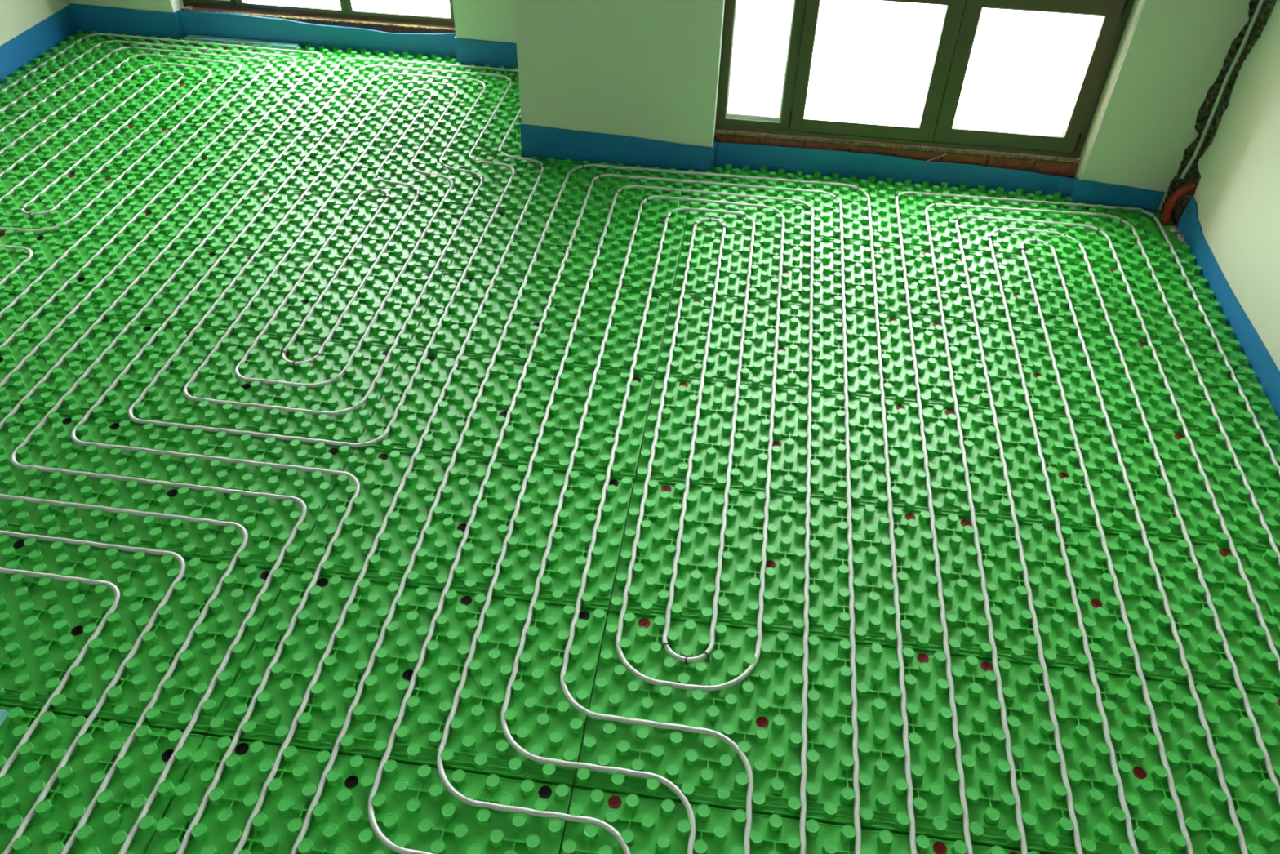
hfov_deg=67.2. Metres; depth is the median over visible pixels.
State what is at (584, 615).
plug
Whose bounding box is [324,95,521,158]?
board
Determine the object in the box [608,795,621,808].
plug
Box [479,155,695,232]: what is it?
board
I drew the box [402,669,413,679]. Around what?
plug
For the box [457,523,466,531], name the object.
plug
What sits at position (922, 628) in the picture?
board
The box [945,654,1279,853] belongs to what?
board
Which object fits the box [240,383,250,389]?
plug
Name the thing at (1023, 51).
sky
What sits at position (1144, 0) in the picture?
trim
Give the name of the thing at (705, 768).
board
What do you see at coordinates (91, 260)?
pipe
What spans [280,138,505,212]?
board
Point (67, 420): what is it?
plug
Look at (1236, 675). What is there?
pipe
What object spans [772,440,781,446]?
plug
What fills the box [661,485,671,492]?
plug
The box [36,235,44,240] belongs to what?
plug
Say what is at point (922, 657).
plug
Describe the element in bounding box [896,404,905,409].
plug
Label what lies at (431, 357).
plug
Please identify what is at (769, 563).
plug
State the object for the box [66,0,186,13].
wall
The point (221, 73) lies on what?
board
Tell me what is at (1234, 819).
pipe
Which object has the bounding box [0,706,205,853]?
board
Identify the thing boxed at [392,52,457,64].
board
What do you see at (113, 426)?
plug
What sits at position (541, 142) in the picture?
strip
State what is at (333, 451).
plug
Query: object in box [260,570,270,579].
plug
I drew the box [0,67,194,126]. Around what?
board
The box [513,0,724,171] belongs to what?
wall pillar
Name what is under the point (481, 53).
strip
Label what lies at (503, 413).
plug
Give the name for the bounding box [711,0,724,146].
trim
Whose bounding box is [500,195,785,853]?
pipe
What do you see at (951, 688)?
pipe
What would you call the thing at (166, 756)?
plug
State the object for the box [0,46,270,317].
pipe
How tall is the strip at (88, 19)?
0.226 m
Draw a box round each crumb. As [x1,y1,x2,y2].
[184,5,192,11]
[1168,226,1178,232]
[1177,233,1185,242]
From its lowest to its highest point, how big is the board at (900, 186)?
0.055 m
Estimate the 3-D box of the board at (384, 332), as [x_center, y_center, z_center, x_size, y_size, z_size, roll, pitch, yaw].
[-1.530,-0.592,4.488,1.096,0.055,0.610,6,42,5]
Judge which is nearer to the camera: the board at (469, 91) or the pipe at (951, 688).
the pipe at (951, 688)
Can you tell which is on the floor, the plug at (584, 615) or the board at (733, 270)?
the board at (733, 270)
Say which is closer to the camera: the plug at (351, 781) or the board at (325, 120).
the plug at (351, 781)
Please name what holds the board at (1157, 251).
on the floor
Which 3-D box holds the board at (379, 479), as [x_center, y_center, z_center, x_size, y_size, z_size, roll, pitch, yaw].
[-0.609,0.349,3.482,1.097,0.055,0.611,6,42,5]
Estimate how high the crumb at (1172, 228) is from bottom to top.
0.021 m
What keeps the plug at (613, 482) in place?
on the board at (379, 479)
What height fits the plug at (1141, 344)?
0.002 m
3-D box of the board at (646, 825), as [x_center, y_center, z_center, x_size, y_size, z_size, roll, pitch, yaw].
[0.311,1.291,2.477,1.096,0.055,0.610,6,42,5]
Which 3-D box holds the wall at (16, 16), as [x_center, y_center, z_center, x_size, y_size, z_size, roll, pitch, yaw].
[-4.690,-1.060,2.691,0.300,3.032,9.300,6,42,5]
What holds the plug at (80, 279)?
on the board at (46, 251)
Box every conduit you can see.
[1160,181,1196,226]
[1180,0,1264,179]
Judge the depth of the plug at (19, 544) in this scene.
3.36 m
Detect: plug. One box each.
[13,539,24,548]
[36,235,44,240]
[62,417,71,424]
[71,625,83,635]
[76,277,85,281]
[109,422,119,429]
[142,326,151,331]
[161,749,173,761]
[166,488,177,497]
[208,253,215,257]
[235,742,248,755]
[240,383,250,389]
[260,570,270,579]
[300,299,308,304]
[316,577,328,586]
[328,448,338,454]
[344,775,358,788]
[377,453,388,460]
[381,351,388,356]
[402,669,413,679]
[426,355,435,361]
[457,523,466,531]
[460,595,471,604]
[498,411,507,417]
[537,785,551,798]
[578,610,590,620]
[608,479,618,486]
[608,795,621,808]
[631,377,640,382]
[638,617,649,627]
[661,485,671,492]
[679,382,688,386]
[755,715,768,727]
[765,560,775,568]
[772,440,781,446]
[777,346,785,351]
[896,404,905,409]
[905,512,915,519]
[916,653,928,662]
[933,841,946,853]
[945,409,954,415]
[960,519,971,526]
[980,661,992,671]
[1033,373,1042,377]
[1058,471,1068,478]
[1090,599,1102,608]
[1133,766,1146,778]
[1138,342,1146,347]
[1173,433,1184,439]
[1218,548,1230,556]
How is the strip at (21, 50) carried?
attached to the wall at (16, 16)
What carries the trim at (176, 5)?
attached to the wall at (163, 6)
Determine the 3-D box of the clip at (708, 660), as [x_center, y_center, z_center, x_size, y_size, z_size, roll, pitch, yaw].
[0.209,0.726,3.069,0.006,0.031,0.038,-33,53,-32]
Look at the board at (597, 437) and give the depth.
3.90 m
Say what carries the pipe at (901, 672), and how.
on the board at (855, 218)
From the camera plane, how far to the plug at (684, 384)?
4.09 m
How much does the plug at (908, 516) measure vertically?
0.002 m
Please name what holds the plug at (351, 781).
on the board at (414, 809)
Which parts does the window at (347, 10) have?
sash, sash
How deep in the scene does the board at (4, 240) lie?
4.82 m
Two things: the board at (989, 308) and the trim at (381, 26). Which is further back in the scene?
the trim at (381, 26)
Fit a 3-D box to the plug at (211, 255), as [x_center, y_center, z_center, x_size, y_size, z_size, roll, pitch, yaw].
[-2.111,-0.847,4.746,0.038,0.002,0.038,6,42,5]
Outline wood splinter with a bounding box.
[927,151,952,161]
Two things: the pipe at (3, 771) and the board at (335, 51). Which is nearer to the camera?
the pipe at (3, 771)
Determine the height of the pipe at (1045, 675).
0.022 m
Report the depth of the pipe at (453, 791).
3.23 m
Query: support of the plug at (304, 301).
on the board at (384, 332)
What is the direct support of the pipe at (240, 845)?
on the board at (414, 809)
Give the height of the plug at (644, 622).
0.002 m
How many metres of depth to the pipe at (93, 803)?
3.15 m
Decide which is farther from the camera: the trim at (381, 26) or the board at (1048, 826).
the trim at (381, 26)
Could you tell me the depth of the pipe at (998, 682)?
3.74 m
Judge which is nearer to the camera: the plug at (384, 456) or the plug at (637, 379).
the plug at (384, 456)
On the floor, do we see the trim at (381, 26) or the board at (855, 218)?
the board at (855, 218)
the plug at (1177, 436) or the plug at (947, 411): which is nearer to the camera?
the plug at (1177, 436)
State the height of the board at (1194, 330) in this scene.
0.055 m
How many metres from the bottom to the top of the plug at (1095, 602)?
0.002 m
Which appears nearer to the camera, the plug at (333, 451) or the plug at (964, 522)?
the plug at (964, 522)
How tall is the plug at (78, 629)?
0.002 m
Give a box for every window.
[182,0,454,26]
[715,0,1134,158]
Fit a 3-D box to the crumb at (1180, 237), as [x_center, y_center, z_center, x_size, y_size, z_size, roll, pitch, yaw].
[2.839,-0.992,5.056,0.040,0.022,0.073,6,42,5]
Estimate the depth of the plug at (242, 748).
2.81 m
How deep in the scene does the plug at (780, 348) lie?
4.29 m
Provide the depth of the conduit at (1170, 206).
5.09 m
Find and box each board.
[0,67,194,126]
[0,111,145,175]
[0,164,88,233]
[0,229,19,244]
[0,231,227,327]
[0,307,165,418]
[0,406,88,519]
[0,417,354,573]
[0,533,289,736]
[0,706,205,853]
[0,708,8,725]
[20,33,234,84]
[21,173,279,253]
[73,30,239,48]
[88,124,319,193]
[90,325,404,449]
[144,735,572,853]
[146,82,356,142]
[167,251,444,353]
[184,35,274,48]
[195,46,389,97]
[207,571,607,789]
[229,190,477,274]
[239,43,394,59]
[271,41,299,49]
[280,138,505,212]
[292,447,633,615]
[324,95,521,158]
[355,350,654,484]
[360,57,520,111]
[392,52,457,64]
[405,272,671,382]
[445,208,684,297]
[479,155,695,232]
[507,131,696,172]
[560,787,967,853]
[574,612,964,842]
[608,480,944,653]
[635,376,928,513]
[655,294,917,404]
[671,226,907,318]
[685,170,899,248]
[696,164,893,189]
[893,178,1071,203]
[894,187,1128,268]
[903,246,1158,342]
[911,317,1195,433]
[917,404,1243,549]
[929,513,1279,696]
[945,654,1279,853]
[971,844,1039,853]
[1102,205,1201,275]
[1128,266,1241,351]
[1160,342,1279,443]
[1197,433,1279,552]
[1245,549,1279,635]
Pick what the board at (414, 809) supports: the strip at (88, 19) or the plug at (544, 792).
the plug at (544, 792)
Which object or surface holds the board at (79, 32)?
on the floor
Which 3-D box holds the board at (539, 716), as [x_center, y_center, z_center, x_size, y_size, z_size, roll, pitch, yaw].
[-0.694,0.761,3.027,1.096,0.055,0.611,6,42,5]
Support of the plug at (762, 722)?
on the board at (705, 768)
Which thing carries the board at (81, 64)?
on the floor
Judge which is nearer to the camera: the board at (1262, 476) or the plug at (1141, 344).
the board at (1262, 476)
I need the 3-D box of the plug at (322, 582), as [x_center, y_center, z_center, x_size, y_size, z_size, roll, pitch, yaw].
[-1.077,0.527,3.268,0.038,0.002,0.038,6,42,5]
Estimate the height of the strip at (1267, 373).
0.228 m
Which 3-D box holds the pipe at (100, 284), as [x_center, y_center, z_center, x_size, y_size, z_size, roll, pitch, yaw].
[-3.264,-1.389,5.280,1.761,0.022,3.873,6,42,5]
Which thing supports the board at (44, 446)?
on the floor
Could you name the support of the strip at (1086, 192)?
attached to the wall at (1180, 55)
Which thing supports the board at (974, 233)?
on the floor
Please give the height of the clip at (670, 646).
0.030 m
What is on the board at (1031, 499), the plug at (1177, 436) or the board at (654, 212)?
the plug at (1177, 436)
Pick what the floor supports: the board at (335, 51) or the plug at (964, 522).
the board at (335, 51)
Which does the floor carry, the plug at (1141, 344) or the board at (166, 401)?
the board at (166, 401)
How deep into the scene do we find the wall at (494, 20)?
6.32 m
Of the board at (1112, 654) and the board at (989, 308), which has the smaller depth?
the board at (1112, 654)
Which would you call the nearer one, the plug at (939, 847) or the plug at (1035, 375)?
the plug at (939, 847)
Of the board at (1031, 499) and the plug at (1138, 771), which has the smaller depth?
the plug at (1138, 771)
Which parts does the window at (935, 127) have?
sash, sash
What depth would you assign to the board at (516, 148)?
5.58 m
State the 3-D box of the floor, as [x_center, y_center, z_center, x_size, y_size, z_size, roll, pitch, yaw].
[-1.049,0.540,3.429,7.730,0.168,9.250,6,42,5]
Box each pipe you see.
[0,33,323,386]
[0,40,296,346]
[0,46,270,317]
[0,53,241,232]
[0,57,544,853]
[0,62,212,215]
[0,244,32,284]
[0,493,248,853]
[0,530,185,853]
[0,567,119,777]
[10,65,515,853]
[290,164,916,853]
[368,173,861,853]
[436,185,813,853]
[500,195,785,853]
[894,191,1279,853]
[924,203,1279,853]
[955,214,1279,853]
[988,227,1279,853]
[1020,239,1248,853]
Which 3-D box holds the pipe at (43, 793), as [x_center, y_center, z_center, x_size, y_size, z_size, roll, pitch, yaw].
[-2.220,0.516,3.219,2.276,0.022,1.031,32,50,29]
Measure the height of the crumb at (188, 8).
0.031 m
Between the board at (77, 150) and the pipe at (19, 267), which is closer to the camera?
the pipe at (19, 267)
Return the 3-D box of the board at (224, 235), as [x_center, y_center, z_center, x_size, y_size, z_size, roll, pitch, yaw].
[-2.537,-1.122,5.039,1.098,0.055,0.610,6,42,5]
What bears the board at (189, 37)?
on the board at (79, 32)
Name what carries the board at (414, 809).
on the floor
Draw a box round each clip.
[661,642,671,649]
[700,650,710,662]
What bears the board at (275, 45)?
on the board at (335, 51)
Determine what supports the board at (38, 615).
on the floor
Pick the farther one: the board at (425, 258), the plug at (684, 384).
the board at (425, 258)
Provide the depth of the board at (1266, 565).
3.37 m
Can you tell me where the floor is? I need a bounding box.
[560,69,1176,853]
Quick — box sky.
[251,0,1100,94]
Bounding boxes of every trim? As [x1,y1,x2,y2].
[169,0,184,13]
[180,7,455,34]
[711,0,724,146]
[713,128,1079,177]
[1080,0,1146,180]
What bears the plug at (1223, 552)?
on the board at (1112, 654)
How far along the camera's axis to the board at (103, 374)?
4.11 m
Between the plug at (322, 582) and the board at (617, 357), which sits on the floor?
the board at (617, 357)
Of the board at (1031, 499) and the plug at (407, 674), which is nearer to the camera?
the plug at (407, 674)
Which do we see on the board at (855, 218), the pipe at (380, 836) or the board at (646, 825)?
the pipe at (380, 836)
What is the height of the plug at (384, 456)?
0.002 m
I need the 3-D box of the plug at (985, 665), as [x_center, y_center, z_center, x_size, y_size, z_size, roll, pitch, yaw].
[1.107,0.764,3.078,0.038,0.002,0.038,6,42,5]
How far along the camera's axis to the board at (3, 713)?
2.83 m
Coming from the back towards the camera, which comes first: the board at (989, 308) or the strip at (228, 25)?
the strip at (228, 25)
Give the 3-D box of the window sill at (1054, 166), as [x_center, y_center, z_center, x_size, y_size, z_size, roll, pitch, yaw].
[1.421,-1.532,5.489,2.001,0.233,0.180,6,42,5]
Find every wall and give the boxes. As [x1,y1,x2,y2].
[0,0,67,45]
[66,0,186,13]
[452,0,516,43]
[1072,0,1264,213]
[1171,0,1279,371]
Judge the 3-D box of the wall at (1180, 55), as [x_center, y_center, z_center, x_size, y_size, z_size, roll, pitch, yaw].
[1.717,-2.510,4.493,2.550,3.032,0.300,6,42,5]
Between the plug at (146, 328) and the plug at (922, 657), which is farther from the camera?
the plug at (146, 328)
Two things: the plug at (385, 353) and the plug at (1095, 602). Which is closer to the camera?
the plug at (1095, 602)
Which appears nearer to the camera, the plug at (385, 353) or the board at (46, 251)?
the plug at (385, 353)
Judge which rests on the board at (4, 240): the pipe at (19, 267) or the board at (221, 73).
the pipe at (19, 267)
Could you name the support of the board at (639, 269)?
on the floor
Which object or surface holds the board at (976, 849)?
on the floor
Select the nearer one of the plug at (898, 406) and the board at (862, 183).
the plug at (898, 406)
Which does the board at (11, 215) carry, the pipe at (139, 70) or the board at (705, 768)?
the pipe at (139, 70)
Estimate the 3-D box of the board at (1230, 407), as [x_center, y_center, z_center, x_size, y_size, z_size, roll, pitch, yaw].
[2.494,-0.156,4.138,0.363,0.055,0.610,6,42,5]
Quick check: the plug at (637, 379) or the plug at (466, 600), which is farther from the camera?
the plug at (637, 379)
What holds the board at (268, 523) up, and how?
on the floor
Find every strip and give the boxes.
[0,5,77,82]
[67,3,180,39]
[173,10,456,59]
[454,35,517,69]
[520,124,711,175]
[711,141,1074,197]
[1068,177,1164,212]
[1176,197,1279,421]
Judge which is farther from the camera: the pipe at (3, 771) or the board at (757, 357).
the board at (757, 357)
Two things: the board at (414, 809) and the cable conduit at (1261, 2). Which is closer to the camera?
the board at (414, 809)
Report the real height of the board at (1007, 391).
0.055 m
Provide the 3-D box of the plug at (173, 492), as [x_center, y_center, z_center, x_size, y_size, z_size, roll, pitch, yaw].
[-1.727,0.244,3.559,0.038,0.002,0.038,6,42,5]
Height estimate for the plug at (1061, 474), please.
0.002 m
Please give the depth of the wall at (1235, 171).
4.47 m
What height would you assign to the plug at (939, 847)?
0.002 m
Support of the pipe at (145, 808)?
on the board at (117, 808)
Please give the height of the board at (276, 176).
0.055 m
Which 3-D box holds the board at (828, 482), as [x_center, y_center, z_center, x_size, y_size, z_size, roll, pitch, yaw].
[0.570,0.056,3.843,1.103,0.055,0.610,6,42,5]
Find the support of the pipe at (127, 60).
on the board at (11, 215)
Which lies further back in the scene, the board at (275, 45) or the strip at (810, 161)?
the board at (275, 45)
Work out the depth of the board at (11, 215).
5.14 m

